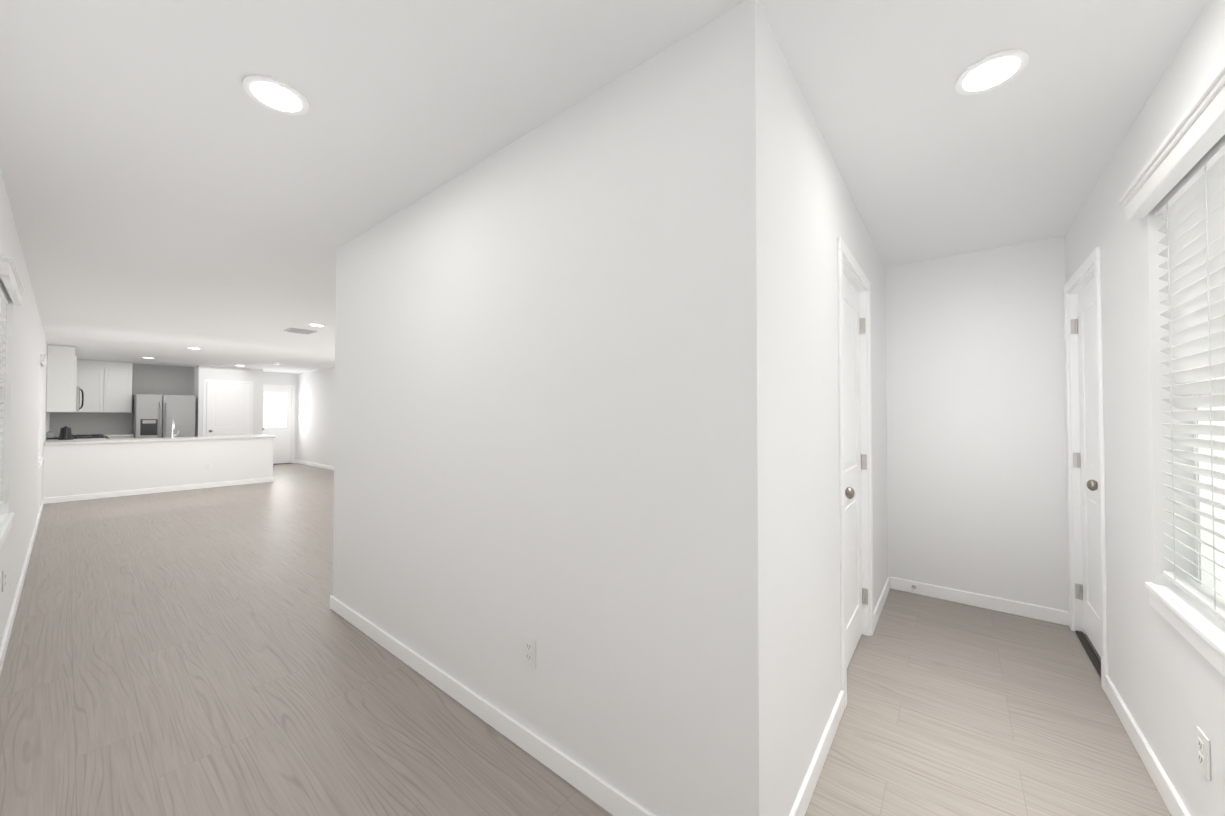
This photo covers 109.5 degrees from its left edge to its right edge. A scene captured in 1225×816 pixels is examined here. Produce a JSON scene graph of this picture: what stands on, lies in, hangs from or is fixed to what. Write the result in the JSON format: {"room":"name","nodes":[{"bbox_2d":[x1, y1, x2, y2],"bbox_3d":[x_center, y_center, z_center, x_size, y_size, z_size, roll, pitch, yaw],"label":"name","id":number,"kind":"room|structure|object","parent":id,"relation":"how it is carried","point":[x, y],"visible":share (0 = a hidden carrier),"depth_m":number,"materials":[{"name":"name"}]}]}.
{"room":"empty living room","nodes":[
{"label":"empty living room","id":0,"kind":"room"},
{"bbox_2d":[0,169,49,644],"bbox_3d":[-5.493,0.154,3.996,14.980,2.440,0.150,-1,-1,38],"label":"wall","id":1,"kind":"structure","parent":0,"point":[24,338],"depth_m":3.02,"materials":[{"name":"white paint"}]},
{"bbox_2d":[2,568,5,591],"bbox_3d":[-3.279,0.927,2.333,0.070,0.114,0.008,-1,-1,38],"label":"electrical outlet","id":2,"kind":"object","parent":1,"relation":"attached to","point":[3,579],"visible":1,"depth_m":2.31,"materials":[{"name":"white plastic"}]},
{"bbox_2d":[0,255,24,548],"bbox_3d":[-3.219,-0.009,2.231,0.926,1.392,0.178,-1,-1,38],"label":"window blinds","id":3,"kind":"object","parent":1,"relation":"attached to","point":[10,277],"visible":1,"depth_m":2.33,"materials":[{"name":"white plastic"}]},
{"bbox_2d":[0,498,47,673],"bbox_3d":[-4.030,1.313,2.925,11.080,0.088,0.017,-1,-1,38],"label":"baseboard","id":4,"kind":"structure","parent":1,"relation":"attached to","point":[5,640],"depth_m":2.94,"materials":[{"name":"white wood"}]},
{"bbox_2d":[38,354,47,468],"bbox_3d":[-7.330,0.044,5.487,1.036,1.392,0.178,-1,-1,38],"label":"window blinds","id":5,"kind":"object","parent":1,"relation":"attached to","point":[44,360],"visible":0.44,"depth_m":5.47,"materials":[{"name":"white plastic"}]},
{"bbox_2d":[46,345,76,411],"bbox_3d":[-9.105,-0.469,7.158,0.497,1.068,0.296,-1,-1,38],"label":"upper cabinet","id":6,"kind":"object","parent":1,"relation":"attached to","point":[61,377],"visible":1,"depth_m":7.00,"materials":[{"name":"white wood"}]},
{"bbox_2d":[76,386,83,410],"bbox_3d":[-9.570,-0.158,7.583,0.756,0.430,0.392,-1,-1,38],"label":"over-the-range microwave","id":7,"kind":"object","parent":6,"relation":"attached to","point":[78,407],"visible":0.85,"depth_m":7.45,"materials":[{"name":"silver metal"}]},
{"bbox_2d":[43,438,272,497],"bbox_3d":[-7.573,1.000,7.476,0.120,0.860,2.738,-1,-1,38],"label":"wall","id":8,"kind":"structure","parent":0,"point":[75,469],"depth_m":7.21,"materials":[{"name":"white paint"}]},
{"bbox_2d":[48,477,273,503],"bbox_3d":[-7.511,1.386,7.446,0.017,0.088,2.723,-1,-1,38],"label":"baseboard","id":9,"kind":"structure","parent":8,"relation":"attached to","point":[271,479],"depth_m":7.21,"materials":[{"name":"white wood"}]},
{"bbox_2d":[207,463,211,469],"bbox_3d":[-7.250,1.055,7.779,0.008,0.114,0.070,-1,-1,38],"label":"outlet","id":10,"kind":"object","parent":8,"relation":"attached to","point":[209,466],"visible":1,"depth_m":7.78,"materials":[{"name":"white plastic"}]},
{"bbox_2d":[133,363,297,459],"bbox_3d":[-9.973,0.255,10.281,0.150,2.440,4.440,-1,-1,38],"label":"wall","id":11,"kind":"structure","parent":0,"point":[275,378],"depth_m":11.71,"materials":[{"name":"white paint"}]},
{"bbox_2d":[50,364,193,434],"bbox_3d":[-10.558,0.242,9.418,0.004,2.439,2.058,-1,-1,38],"label":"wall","id":12,"kind":"structure","parent":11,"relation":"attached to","point":[160,379],"depth_m":9.49,"materials":[{"name":"grey paint"}]},
{"bbox_2d":[73,359,132,412],"bbox_3d":[-10.640,-0.439,9.043,0.347,1.068,0.786,-1,-1,38],"label":"upper cabinet","id":13,"kind":"object","parent":12,"relation":"attached to","point":[105,386],"visible":0.79,"depth_m":8.95,"materials":[{"name":"white wood"}]},
{"bbox_2d":[262,387,290,463],"bbox_3d":[-8.939,0.465,11.481,0.107,2.032,0.692,-1,-1,38],"label":"back door","id":14,"kind":"structure","parent":11,"relation":"in","point":[276,418],"depth_m":11.55,"materials":[{"name":"white"}]},
{"bbox_2d":[263,384,294,462],"bbox_3d":[-8.983,0.437,11.516,0.164,2.116,0.832,-1,-1,38],"label":"door frame","id":15,"kind":"structure","parent":11,"relation":"attached to","point":[292,387],"depth_m":11.76,"materials":[{"name":"white wood"}]},
{"bbox_2d":[193,365,262,436],"bbox_3d":[-9.293,0.259,10.470,0.678,2.440,1.160,-1,-1,38],"label":"wall","id":16,"kind":"structure","parent":0,"point":[202,372],"depth_m":10.23,"materials":[{"name":"white paint"}]},
{"bbox_2d":[202,379,252,435],"bbox_3d":[-9.059,0.413,10.205,0.014,2.122,0.894,-1,-1,38],"label":"door frame","id":17,"kind":"structure","parent":16,"relation":"attached to","point":[205,381],"depth_m":10.11,"materials":[{"name":"white wood"}]},
{"bbox_2d":[206,382,249,435],"bbox_3d":[-9.018,0.437,10.173,0.107,2.049,0.772,-1,-1,38],"label":"pantry door","id":18,"kind":"structure","parent":16,"relation":"in","point":[227,409],"depth_m":10.18,"materials":[{"name":"white wood"}]},
{"bbox_2d":[0,463,1170,815],"bbox_3d":[-4.161,1.451,5.657,14.980,0.100,4.440,-1,-1,38],"label":"floor","id":19,"kind":"structure","parent":0,"point":[194,653],"depth_m":1.96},
{"bbox_2d":[47,431,109,439],"bbox_3d":[-9.467,0.924,7.696,0.760,1.020,0.720,-1,-1,38],"label":"range","id":20,"kind":"object","parent":19,"relation":"on","point":[50,435],"visible":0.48,"depth_m":7.56,"materials":[{"name":"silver metal"}]},
{"bbox_2d":[58,426,72,439],"bbox_3d":[-9.040,0.410,7.153,0.236,0.227,0.156,-1,-1,38],"label":"kettle","id":21,"kind":"object","parent":20,"relation":"on","point":[65,433],"visible":1,"depth_m":7.12,"materials":[{"name":"black metal"}]},
{"bbox_2d":[109,436,133,438],"bbox_3d":[-10.412,1.026,9.078,0.630,0.860,0.460,-1,-1,38],"label":"base cabinet","id":22,"kind":"object","parent":19,"relation":"on","point":[129,437],"visible":0.06,"depth_m":8.93,"materials":[{"name":"white"}]},
{"bbox_2d":[46,438,105,440],"bbox_3d":[-8.978,0.546,7.258,0.552,0.038,0.636,-1,-1,38],"label":"countertop","id":23,"kind":"structure","parent":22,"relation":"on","point":[90,438],"depth_m":7.23,"materials":[{"name":"white stone"}]},
{"bbox_2d":[103,434,133,436],"bbox_3d":[-10.391,0.575,9.088,0.660,0.038,0.430,-1,-1,38],"label":"countertop","id":24,"kind":"structure","parent":22,"relation":"on","point":[117,435],"depth_m":8.98,"materials":[{"name":"white stone"}]},
{"bbox_2d":[132,394,195,437],"bbox_3d":[-9.914,0.592,9.572,0.776,1.745,0.910,-1,-1,38],"label":"fridge","id":25,"kind":"object","parent":19,"relation":"on","point":[153,416],"visible":0.5,"depth_m":9.34,"materials":[{"name":"silver metal"}]},
{"bbox_2d":[333,246,342,599],"bbox_3d":[-0.980,0.154,4.011,0.115,2.440,2.802,-1,-1,38],"label":"wall block","id":26,"kind":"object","parent":19,"relation":"on","point":[337,426],"visible":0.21,"depth_m":2.91,"materials":[{"name":"white paint"}]},
{"bbox_2d":[330,595,655,815],"bbox_3d":[-0.759,1.298,2.024,2.933,0.088,0.017,-1,-1,38],"label":"baseboard","id":27,"kind":"structure","parent":19,"relation":"on","point":[598,790],"depth_m":1.74,"materials":[{"name":"white wood"}]},
{"bbox_2d":[339,19,717,815],"bbox_3d":[-0.720,0.123,2.092,2.677,2.440,0.115,-1,-1,38],"label":"wall block","id":28,"kind":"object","parent":19,"relation":"on","point":[529,395],"visible":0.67,"depth_m":1.59,"materials":[{"name":"white paint"}]},
{"bbox_2d":[523,634,535,668],"bbox_3d":[-0.323,0.947,1.684,0.070,0.114,0.008,-1,-1,38],"label":"electrical outlet","id":29,"kind":"object","parent":28,"relation":"attached to","point":[529,657],"visible":1,"depth_m":1.68,"materials":[{"name":"white plastic"}]},
{"bbox_2d":[715,0,887,815],"bbox_3d":[1.208,0.126,2.278,0.115,2.440,2.802,-1,-1,38],"label":"wall block","id":30,"kind":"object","parent":19,"relation":"on","point":[787,214],"visible":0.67,"depth_m":1.27,"materials":[{"name":"white paint"}]},
{"bbox_2d":[837,237,873,709],"bbox_3d":[1.250,0.289,2.317,0.129,2.116,0.877,-1,-1,38],"label":"door frame","id":31,"kind":"structure","parent":30,"relation":"attached to","point":[850,268],"depth_m":2.57,"materials":[{"name":"white wood"}]},
{"bbox_2d":[843,273,867,667],"bbox_3d":[1.277,0.318,2.296,0.107,2.034,0.739,-1,-1,38],"label":"hall door","id":32,"kind":"structure","parent":31,"relation":"attached to","point":[855,464],"depth_m":2.40,"materials":[{"name":"white wood"}]},
{"bbox_2d":[789,690,843,815],"bbox_3d":[0.707,1.290,1.527,0.017,0.088,1.008,-1,-1,38],"label":"baseboard","id":33,"kind":"structure","parent":19,"relation":"on","point":[800,806],"depth_m":1.56,"materials":[{"name":"white wood"}]},
{"bbox_3d":[-7.857,1.004,7.699,0.595,0.860,2.731,-1,-1,38],"label":"base cabinet","id":34,"kind":"object","parent":19,"relation":"on","visible":0},
{"bbox_2d":[44,435,275,444],"bbox_3d":[-7.795,0.552,7.679,0.770,0.038,2.766,-1,-1,38],"label":"countertop","id":35,"kind":"structure","parent":34,"relation":"on","point":[71,442],"depth_m":7.25,"materials":[{"name":"white stone"}]},
{"bbox_2d":[170,420,178,437],"bbox_3d":[-7.839,0.373,7.758,0.182,0.321,0.114,-1,-1,38],"label":"kitchen faucet","id":36,"kind":"object","parent":35,"relation":"on","point":[173,427],"visible":0.98,"depth_m":7.76,"materials":[{"name":"silver metal"}]},
{"bbox_2d":[0,0,1207,373],"bbox_3d":[-4.161,-1.089,5.698,14.980,0.100,4.440,-1,-1,38],"label":"ceiling","id":37,"kind":"structure","parent":0,"point":[174,190],"depth_m":1.67,"materials":[{"name":"white paint"}]},
{"bbox_2d":[243,75,308,114],"bbox_3d":[-1.186,-1.100,1.529,0.184,0.010,0.184,-1,-1,38],"label":"recessed light","id":38,"kind":"object","parent":37,"relation":"in","point":[276,95],"visible":1,"depth_m":1.52,"materials":[{"name":"white plastic"}]},
{"bbox_2d":[284,328,316,334],"bbox_3d":[-4.188,-1.026,5.808,0.300,0.020,0.300,-1,-1,38],"label":"ceiling vent","id":39,"kind":"object","parent":37,"relation":"in","point":[300,331],"visible":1,"depth_m":5.76,"materials":[{"name":"white metal"}]},
{"bbox_2d":[308,323,325,326],"bbox_3d":[-3.702,-1.037,5.423,0.184,0.010,0.184,-1,-1,38],"label":"recessed light","id":40,"kind":"object","parent":37,"relation":"in","point":[316,325],"visible":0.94,"depth_m":5.42,"materials":[{"name":"white plastic"}]},
{"bbox_2d":[955,49,1028,94],"bbox_3d":[1.246,-1.102,1.427,0.184,0.010,0.184,-1,-1,38],"label":"recessed light","id":41,"kind":"object","parent":37,"relation":"in","point":[991,71],"visible":1,"depth_m":1.42,"materials":[{"name":"white"}]},
{"bbox_2d":[297,235,1068,611],"bbox_3d":[-2.844,0.208,7.339,14.980,2.440,0.200,-1,-1,38],"label":"wall","id":42,"kind":"structure","parent":0,"point":[975,433],"depth_m":2.98,"materials":[{"name":"white paint"}]},
{"bbox_2d":[296,460,333,470],"bbox_3d":[-4.401,1.402,8.470,10.810,0.088,0.030,-1,-1,38],"label":"baseboard","id":43,"kind":"structure","parent":42,"relation":"attached to","point":[297,461],"depth_m":10.93,"materials":[{"name":"white wood"}]},
{"bbox_2d":[874,577,891,629],"bbox_3d":[1.821,1.313,2.928,0.013,0.088,0.813,-1,-1,38],"label":"baseboard","id":44,"kind":"structure","parent":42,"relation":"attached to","point":[888,584],"depth_m":2.92,"materials":[{"name":"white wood"}]},
{"bbox_2d":[892,577,1068,625],"bbox_3d":[2.463,1.314,2.974,0.963,0.088,0.023,-1,-1,38],"label":"baseboard","id":45,"kind":"structure","parent":42,"relation":"attached to","point":[1042,613],"depth_m":2.93,"materials":[{"name":"white wood"}]},
{"bbox_2d":[1065,0,1224,815],"bbox_3d":[1.651,0.107,1.073,0.150,2.440,4.440,-1,-1,38],"label":"wall","id":46,"kind":"structure","parent":0,"point":[1167,678],"depth_m":1.58,"materials":[{"name":"white paint"}]},
{"bbox_2d":[1063,246,1107,691],"bbox_3d":[2.635,0.289,2.323,0.164,2.116,0.807,-1,-1,38],"label":"door frame","id":47,"kind":"structure","parent":46,"relation":"attached to","point":[1085,274],"depth_m":2.60,"materials":[{"name":"white wood"}]},
{"bbox_2d":[1071,278,1100,657],"bbox_3d":[2.595,0.310,2.356,0.107,2.018,0.669,-1,-1,38],"label":"hall door","id":48,"kind":"structure","parent":46,"relation":"in","point":[1087,592],"depth_m":2.45,"materials":[{"name":"white wood"}]},
{"bbox_2d":[1075,631,1100,677],"bbox_3d":[2.595,1.341,2.338,0.033,0.012,0.671,-1,-1,38],"label":"threshold","id":49,"kind":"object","parent":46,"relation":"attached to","point":[1093,657],"depth_m":2.37,"materials":[{"name":"brown metal"}]},
{"bbox_2d":[1105,675,1190,815],"bbox_3d":[1.323,1.278,0.771,0.013,0.088,3.228,-1,-1,38],"label":"baseboard","id":50,"kind":"structure","parent":46,"relation":"attached to","point":[1164,786],"depth_m":1.59,"materials":[{"name":"white wood"}]},
{"bbox_2d":[1118,61,1224,676],"bbox_3d":[1.713,-0.045,1.213,0.200,1.492,0.896,-1,-1,38],"label":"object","id":51,"kind":"object","parent":46,"relation":"attached to","point":[1178,183],"visible":1,"depth_m":1.33,"materials":[{"name":"white plastic"}]},
{"bbox_2d":[1196,726,1210,780],"bbox_3d":[1.694,0.990,1.242,0.008,0.114,0.070,-1,-1,38],"label":"outlet","id":52,"kind":"object","parent":46,"relation":"attached to","point":[1203,752],"visible":1,"depth_m":1.23,"materials":[{"name":"white plastic"}]}
]}

